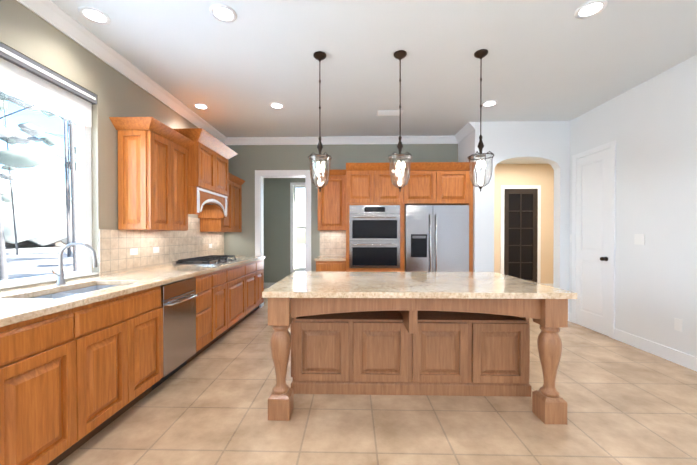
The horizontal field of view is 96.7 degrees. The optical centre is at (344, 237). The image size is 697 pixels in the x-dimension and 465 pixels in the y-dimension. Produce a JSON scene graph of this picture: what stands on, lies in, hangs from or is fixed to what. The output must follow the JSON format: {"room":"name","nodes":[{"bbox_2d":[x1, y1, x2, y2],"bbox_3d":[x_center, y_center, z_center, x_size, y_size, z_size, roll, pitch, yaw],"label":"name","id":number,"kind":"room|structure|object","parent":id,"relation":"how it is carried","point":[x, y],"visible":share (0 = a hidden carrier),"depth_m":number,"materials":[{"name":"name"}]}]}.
{"room":"kitchen","nodes":[
{"label":"kitchen","id":0,"kind":"room"},
{"bbox_2d":[0,0,197,298],"bbox_3d":[-2.345,-0.232,2.184,0.200,3.000,11.200,0,0,1],"label":"wall","id":1,"kind":"structure","parent":0,"point":[27,32],"depth_m":2.80,"materials":[{"name":"grey paint"}]},
{"bbox_2d":[0,42,97,288],"bbox_3d":[-2.317,-0.469,1.667,0.120,1.614,2.266,0,0,1],"label":"window","id":2,"kind":"structure","parent":1,"relation":"in","point":[25,78],"depth_m":2.47,"materials":[{"name":"glass"}]},
{"bbox_2d":[16,0,227,144],"bbox_3d":[-2.221,-1.670,1.146,0.094,0.110,8.750,0,0,1],"label":"crown molding","id":3,"kind":"structure","parent":1,"relation":"attached to","point":[57,17],"depth_m":2.86,"materials":[{"name":"white wood"}]},
{"bbox_2d":[113,117,176,230],"bbox_3d":[-2.056,-0.610,3.223,0.324,1.060,0.423,0,0,1],"label":"upper cabinet","id":4,"kind":"object","parent":1,"relation":"attached to","point":[162,167],"depth_m":3.02,"materials":[{"name":"brown wood"}]},
{"bbox_2d":[99,217,223,274],"bbox_3d":[-2.258,0.044,1.308,0.010,0.618,8.448,0,0,1],"label":"tile backsplash","id":5,"kind":"structure","parent":1,"relation":"attached to","point":[192,241],"depth_m":3.54,"materials":[{"name":"beige tile"}]},
{"bbox_2d":[130,248,137,254],"bbox_3d":[-2.205,0.145,3.234,0.006,0.070,0.110,0,0,1],"label":"electrical outlet plate","id":6,"kind":"object","parent":5,"relation":"attached to","point":[133,251],"depth_m":3.23,"materials":[{"name":"white plastic"}]},
{"bbox_2d":[153,247,158,252],"bbox_3d":[-2.196,0.142,3.604,0.006,0.070,0.110,0,0,1],"label":"electrical outlet plate","id":7,"kind":"object","parent":5,"relation":"attached to","point":[155,249],"depth_m":3.60,"materials":[{"name":"white plastic"}]},
{"bbox_2d":[177,137,188,230],"bbox_3d":[-2.049,-0.612,3.519,0.324,1.060,0.410,0,0,1],"label":"upper cabinet","id":8,"kind":"object","parent":1,"relation":"attached to","point":[182,145],"depth_m":3.60,"materials":[{"name":"brown wood"}]},
{"bbox_2d":[173,129,216,192],"bbox_3d":[-1.978,-0.946,3.983,0.444,0.658,0.520,0,0,1],"label":"upper cabinet","id":9,"kind":"object","parent":1,"relation":"attached to","point":[202,149],"depth_m":3.77,"materials":[{"name":"brown wood"}]},
{"bbox_2d":[188,187,227,217],"bbox_3d":[-1.972,-0.452,4.185,0.448,0.330,0.914,0,0,1],"label":"range hood","id":10,"kind":"object","parent":1,"relation":"attached to","point":[203,203],"visible":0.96,"depth_m":4.10,"materials":[{"name":"brown wood"}]},
{"bbox_2d":[200,173,232,231],"bbox_3d":[-2.017,-0.547,4.896,0.324,0.910,0.498,0,0,1],"label":"upper cabinet","id":11,"kind":"object","parent":1,"relation":"attached to","point":[206,224],"depth_m":4.78,"materials":[{"name":"brown wood"}]},
{"bbox_2d":[217,145,228,196],"bbox_3d":[-1.969,-0.949,4.379,0.444,0.658,0.520,0,0,1],"label":"upper cabinet","id":12,"kind":"object","parent":1,"relation":"attached to","point":[222,153],"depth_m":4.42,"materials":[{"name":"brown wood"}]},
{"bbox_2d":[233,177,240,231],"bbox_3d":[-2.009,-0.550,5.272,0.324,0.910,0.499,0,0,1],"label":"upper cabinet","id":13,"kind":"object","parent":1,"relation":"attached to","point":[236,181],"depth_m":5.28,"materials":[{"name":"brown wood"}]},
{"bbox_2d":[224,144,457,270],"bbox_3d":[-0.047,-0.257,5.557,4.640,3.000,0.150,0,0,1],"label":"wall","id":14,"kind":"structure","parent":0,"point":[245,162],"depth_m":5.50,"materials":[{"name":"grey paint"}]},
{"bbox_2d":[255,170,310,307],"bbox_3d":[-1.097,0.023,5.583,1.000,2.440,0.186,0,0,1],"label":"trim","id":15,"kind":"structure","parent":14,"relation":"attached to","point":[260,175],"depth_m":5.49,"materials":[{"name":"white wood"}]},
{"bbox_2d":[320,231,345,255],"bbox_3d":[-0.210,0.098,5.482,0.477,0.448,0.010,0,0,1],"label":"tile backsplash","id":16,"kind":"structure","parent":14,"relation":"attached to","point":[332,243],"depth_m":5.48,"materials":[{"name":"beige tile"}]},
{"bbox_2d":[318,170,347,229],"bbox_3d":[-0.214,-0.620,5.304,0.478,0.990,0.351,0,0,1],"label":"upper cabinet","id":17,"kind":"object","parent":14,"relation":"attached to","point":[332,215],"depth_m":5.13,"materials":[{"name":"brown wood"}]},
{"bbox_2d":[228,136,451,144],"bbox_3d":[-0.035,-1.701,5.424,4.030,0.110,0.093,0,0,1],"label":"crown molding","id":18,"kind":"structure","parent":14,"relation":"attached to","point":[356,139],"depth_m":5.42,"materials":[{"name":"white"}]},
{"bbox_2d":[344,163,379,209],"bbox_3d":[0.276,-0.819,5.112,0.498,0.630,0.711,0,0,1],"label":"upper cabinet","id":19,"kind":"object","parent":14,"relation":"attached to","point":[361,180],"depth_m":4.76,"materials":[{"name":"brown wood"}]},
{"bbox_2d":[380,162,403,205],"bbox_3d":[0.650,-0.819,5.103,0.498,0.630,0.711,0,0,1],"label":"upper cabinet","id":20,"kind":"object","parent":14,"relation":"attached to","point":[390,194],"depth_m":4.75,"materials":[{"name":"brown wood"}]},
{"bbox_2d":[400,162,439,209],"bbox_3d":[1.155,-0.829,5.091,0.627,0.610,0.711,0,0,1],"label":"upper cabinet","id":21,"kind":"object","parent":14,"relation":"attached to","point":[439,183],"depth_m":4.76,"materials":[{"name":"brown wood"}]},
{"bbox_2d":[440,162,471,205],"bbox_3d":[1.628,-0.829,5.091,0.566,0.610,0.691,0,0,1],"label":"upper cabinet","id":22,"kind":"object","parent":14,"relation":"attached to","point":[455,182],"depth_m":4.75,"materials":[{"name":"brown wood"}]},
{"bbox_2d":[51,0,696,163],"bbox_3d":[1.564,-1.782,2.083,8.020,0.100,11.200,0,0,1],"label":"ceiling","id":23,"kind":"structure","parent":0,"point":[549,60],"depth_m":2.97,"materials":[{"name":"white paint"}]},
{"bbox_2d":[78,6,110,24],"bbox_3d":[-1.949,-1.730,2.414,0.198,0.007,0.198,0,1,-44],"label":"recessed light","id":24,"kind":"object","parent":23,"relation":"in","point":[92,14],"depth_m":2.41,"materials":[{"name":"white plastic"}]},
{"bbox_2d":[193,103,208,109],"bbox_3d":[-1.910,-1.742,4.114,0.198,0.007,0.198,0,1,-44],"label":"recessed light","id":25,"kind":"object","parent":23,"relation":"in","point":[197,105],"depth_m":4.11,"materials":[{"name":"white"}]},
{"bbox_2d":[209,3,236,22],"bbox_3d":[-0.940,-1.729,2.391,0.198,0.007,0.198,0,1,-44],"label":"recessed light","id":26,"kind":"object","parent":23,"relation":"in","point":[223,13],"depth_m":2.39,"materials":[{"name":"white"}]},
{"bbox_2d":[269,102,284,108],"bbox_3d":[-0.900,-1.742,4.090,0.198,0.007,0.198,0,1,-44],"label":"recessed light","id":27,"kind":"object","parent":23,"relation":"in","point":[275,105],"depth_m":4.08,"materials":[{"name":"white"}]},
{"bbox_2d":[308,51,331,191],"bbox_3d":[-0.239,-1.085,2.950,0.233,1.304,0.233,0,0,1],"label":"pendant light","id":28,"kind":"object","parent":23,"relation":"hanging from","point":[319,56],"visible":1,"depth_m":2.94,"materials":[{"name":"clear glass"}]},
{"bbox_2d":[376,110,403,115],"bbox_3d":[0.626,-1.742,4.346,0.360,0.012,0.180,0,0,1],"label":"ceiling vent","id":29,"kind":"object","parent":23,"relation":"in","point":[389,113],"visible":0.96,"depth_m":4.34,"materials":[{"name":"white metal"}]},
{"bbox_2d":[388,50,412,190],"bbox_3d":[0.521,-1.085,2.932,0.233,1.304,0.233,0,0,1],"label":"pendant light","id":30,"kind":"object","parent":23,"relation":"hanging from","point":[399,55],"visible":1,"depth_m":2.92,"materials":[{"name":"clear glass"}]},
{"bbox_2d":[467,49,493,191],"bbox_3d":[1.278,-1.085,2.915,0.233,1.304,0.233,0,0,1],"label":"pendant light","id":31,"kind":"object","parent":23,"relation":"hanging from","point":[480,54],"visible":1,"depth_m":2.91,"materials":[{"name":"clear glass"}]},
{"bbox_2d":[481,100,497,106],"bbox_3d":[1.879,-1.742,4.027,0.198,0.007,0.198,0,1,-44],"label":"recessed light","id":32,"kind":"object","parent":23,"relation":"in","point":[489,103],"depth_m":4.02,"materials":[{"name":"white plastic"}]},
{"bbox_2d":[574,0,607,18],"bbox_3d":[1.860,-1.729,2.347,0.197,0.007,0.197,0,1,-44],"label":"recessed light","id":33,"kind":"object","parent":23,"relation":"in","point":[589,9],"depth_m":2.34,"materials":[{"name":"white"}]},
{"bbox_2d":[57,288,696,464],"bbox_3d":[1.564,1.293,2.106,8.020,0.050,11.200,0,0,1],"label":"floor","id":34,"kind":"structure","parent":0,"point":[627,404],"depth_m":2.15,"materials":[{"name":"tile"}]},
{"bbox_2d":[0,324,11,464],"bbox_3d":[-1.896,0.836,1.121,0.742,0.880,0.541,0,0,1],"label":"base cabinet","id":35,"kind":"object","parent":34,"relation":"on","point":[6,331],"depth_m":1.40,"materials":[{"name":"brown wood"}]},
{"bbox_2d":[0,256,265,326],"bbox_3d":[-1.886,0.374,1.302,0.752,0.040,8.447,0,0,1],"label":"countertop","id":36,"kind":"structure","parent":35,"relation":"on","point":[17,306],"depth_m":2.16,"materials":[{"name":"stone"}]},
{"bbox_2d":[29,285,117,298],"bbox_3d":[-1.841,0.491,2.153,0.378,0.202,0.728,0,0,1],"label":"sink","id":37,"kind":"object","parent":36,"relation":"in","point":[73,292],"visible":0.02,"depth_m":2.28,"materials":[{"name":"silver metal"}]},
{"bbox_2d":[51,242,96,284],"bbox_3d":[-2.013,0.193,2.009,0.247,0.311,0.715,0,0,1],"label":"faucet","id":38,"kind":"object","parent":36,"relation":"on","point":[60,279],"visible":1,"depth_m":2.29,"materials":[{"name":"silver metal"}]},
{"bbox_2d":[172,255,240,265],"bbox_3d":[-1.819,0.298,4.187,0.520,0.068,0.900,0,0,1],"label":"cooktop","id":39,"kind":"object","parent":36,"relation":"in","point":[211,260],"visible":1,"depth_m":3.93,"materials":[{"name":"silver metal"}]},
{"bbox_2d":[12,304,91,464],"bbox_3d":[-1.886,0.833,1.543,0.742,0.880,0.552,0,0,1],"label":"base cabinet","id":40,"kind":"object","parent":34,"relation":"on","point":[73,380],"depth_m":1.60,"materials":[{"name":"brown wood"}]},
{"bbox_2d":[120,271,215,366],"bbox_3d":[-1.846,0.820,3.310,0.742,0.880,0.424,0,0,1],"label":"base cabinet","id":41,"kind":"object","parent":34,"relation":"on","point":[141,312],"depth_m":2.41,"materials":[{"name":"brown wood"}]},
{"bbox_2d":[152,277,197,390],"bbox_3d":[-1.811,0.828,2.826,0.739,0.870,0.535,0,0,1],"label":"dishwasher","id":42,"kind":"object","parent":34,"relation":"on","point":[178,300],"visible":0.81,"depth_m":2.77,"materials":[{"name":"silver metal"}]},
{"bbox_2d":[216,267,231,340],"bbox_3d":[-1.837,0.817,3.694,0.742,0.880,0.467,0,0,1],"label":"base cabinet","id":43,"kind":"object","parent":34,"relation":"on","point":[224,276],"depth_m":3.77,"materials":[{"name":"brown wood"}]},
{"bbox_2d":[232,263,247,327],"bbox_3d":[-1.825,0.814,4.192,0.742,0.880,0.780,0,0,1],"label":"base cabinet","id":44,"kind":"object","parent":34,"relation":"on","point":[239,272],"depth_m":4.31,"materials":[{"name":"brown wood"}]},
{"bbox_2d":[248,260,259,315],"bbox_3d":[-1.812,0.809,4.780,0.742,0.880,0.644,0,0,1],"label":"base cabinet","id":45,"kind":"object","parent":34,"relation":"on","point":[254,266],"depth_m":4.93,"materials":[{"name":"brown wood"}]},
{"bbox_2d":[260,259,263,303],"bbox_3d":[-1.801,0.806,5.253,0.742,0.880,0.550,0,0,1],"label":"base cabinet","id":46,"kind":"object","parent":34,"relation":"on","point":[261,260],"depth_m":5.32,"materials":[{"name":"brown wood"}]},
{"bbox_2d":[316,258,347,271],"bbox_3d":[-0.217,0.806,5.185,0.478,0.879,0.611,0,0,1],"label":"base cabinet","id":47,"kind":"object","parent":34,"relation":"on","point":[332,266],"depth_m":4.88,"materials":[{"name":"brown wood"}]},
{"bbox_2d":[314,256,345,260],"bbox_3d":[-0.227,0.346,5.179,0.497,0.040,0.617,0,0,1],"label":"countertop","id":48,"kind":"structure","parent":47,"relation":"on","point":[330,258],"depth_m":4.89,"materials":[{"name":"stone"}]},
{"bbox_2d":[348,262,399,271],"bbox_3d":[0.463,0.856,5.122,0.761,0.780,0.707,0,0,1],"label":"base cabinet","id":49,"kind":"object","parent":34,"relation":"on","point":[349,269],"depth_m":4.78,"materials":[{"name":"brown wood"}]},
{"bbox_2d":[349,205,399,267],"bbox_3d":[0.461,-0.018,5.033,0.776,0.966,0.678,0,0,1],"label":"wall oven","id":50,"kind":"object","parent":49,"relation":"in","point":[374,236],"visible":1,"depth_m":4.74,"materials":[{"name":"silver metal"}]},
{"bbox_2d":[268,298,567,424],"bbox_3d":[0.500,0.835,2.680,2.045,0.859,1.117,0,0,1],"label":"kitchen island","id":51,"kind":"object","parent":34,"relation":"on","point":[419,346],"visible":0.92,"depth_m":2.47,"materials":[{"name":"brown wood"}]},
{"bbox_2d":[262,271,576,298],"bbox_3d":[0.505,0.384,2.686,2.115,0.040,1.195,0,0,1],"label":"island countertop","id":52,"kind":"structure","parent":51,"relation":"on","point":[459,285],"depth_m":2.33,"materials":[{"name":"stone"}]},
{"bbox_2d":[405,205,468,271],"bbox_3d":[1.418,0.374,5.038,0.962,1.745,0.711,0,0,1],"label":"fridge","id":53,"kind":"object","parent":34,"relation":"on","point":[436,238],"visible":0.52,"depth_m":4.73,"materials":[{"name":"silver metal"}]},
{"bbox_2d":[264,164,553,283],"bbox_3d":[1.790,-0.272,7.590,8.220,3.000,0.200,0,0,1],"label":"wall","id":54,"kind":"structure","parent":0,"point":[542,175],"depth_m":7.45,"materials":[{"name":"beige paint"}]},
{"bbox_2d":[264,283,274,287],"bbox_3d":[-0.047,1.163,7.535,4.150,0.130,0.016,0,0,1],"label":"baseboard","id":55,"kind":"structure","parent":54,"relation":"attached to","point":[266,285],"depth_m":7.57,"materials":[{"name":"white wood"}]},
{"bbox_2d":[290,183,304,272],"bbox_3d":[-0.940,-0.247,7.604,0.780,2.190,0.140,0,0,1],"label":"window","id":56,"kind":"structure","parent":54,"relation":"in","point":[298,185],"depth_m":7.55,"materials":[{"name":"white wood"}]},
{"bbox_2d":[500,185,540,282],"bbox_3d":[4.207,-0.011,7.420,0.940,2.480,0.030,0,0,1],"label":"hall door","id":57,"kind":"structure","parent":54,"relation":"in","point":[520,250],"depth_m":7.42,"materials":[{"name":"black"}]},
{"bbox_2d":[458,122,494,271],"bbox_3d":[2.141,-0.261,6.082,0.290,3.000,2.800,0,0,1],"label":"wall","id":58,"kind":"structure","parent":0,"point":[483,230],"depth_m":4.68,"materials":[{"name":"white paint"}]},
{"bbox_2d":[452,122,474,143],"bbox_3d":[1.924,-1.698,4.996,0.094,0.110,0.640,0,0,1],"label":"crown molding","id":59,"kind":"structure","parent":58,"relation":"attached to","point":[469,127],"depth_m":5.01,"materials":[{"name":"white wood"}]},
{"bbox_2d":[494,121,569,311],"bbox_3d":[2.915,-0.251,4.739,1.320,3.000,0.150,0,0,1],"label":"wall","id":60,"kind":"structure","parent":0,"point":[548,142],"depth_m":4.66,"materials":[{"name":"white paint"}]},
{"bbox_2d":[569,55,696,356],"bbox_3d":[3.379,-0.220,0.552,0.200,3.000,8.200,0,0,1],"label":"wall","id":61,"kind":"structure","parent":0,"point":[649,126],"depth_m":3.34,"materials":[{"name":"white paint"}]},
{"bbox_2d":[575,148,609,335],"bbox_3d":[3.318,0.058,4.207,0.088,2.382,0.596,0,0,1],"label":"pantry door","id":62,"kind":"structure","parent":61,"relation":"in","point":[592,233],"depth_m":4.18,"materials":[{"name":"white wood"}]},
{"bbox_2d":[572,140,615,338],"bbox_3d":[3.352,0.023,4.206,0.020,2.460,0.740,0,0,1],"label":"door frame","id":63,"kind":"structure","parent":61,"relation":"attached to","point":[611,145],"depth_m":3.89,"materials":[{"name":"white wood"}]},
{"bbox_2d":[634,234,644,244],"bbox_3d":[3.342,0.018,3.516,0.006,0.120,0.120,0,0,1],"label":"switch plate","id":64,"kind":"object","parent":61,"relation":"attached to","point":[639,239],"depth_m":3.51,"materials":[{"name":"white plastic"}]},
{"bbox_2d":[614,328,696,370],"bbox_3d":[3.264,1.217,0.255,0.016,0.130,7.180,0,0,1],"label":"baseboard","id":65,"kind":"structure","parent":61,"relation":"attached to","point":[673,355],"depth_m":3.29,"materials":[{"name":"white wood"}]},
{"bbox_2d":[674,318,681,331],"bbox_3d":[3.333,0.871,3.098,0.006,0.120,0.070,0,0,1],"label":"electrical outlet plate","id":66,"kind":"object","parent":61,"relation":"attached to","point":[677,322],"depth_m":3.09,"materials":[{"name":"white plastic"}]},
{"label":"outside","id":67,"kind":"structure","parent":0,"visible":0},
{"bbox_2d":[5,244,304,279],"bbox_3d":[-19.841,1.632,10.403,120.000,0.050,100.000,0,0,1],"label":"ground","id":68,"kind":"structure","parent":67,"point":[39,268],"depth_m":20.81,"materials":[{"name":"white"}]},
{"bbox_2d":[0,91,76,280],"bbox_3d":[-22.991,-7.165,9.400,54.430,22.799,83.833,0,0,1],"label":"trees","id":69,"kind":"object","parent":68,"relation":"on","point":[40,206],"depth_m":29.88,"materials":[{"name":"white plant"}]}
]}

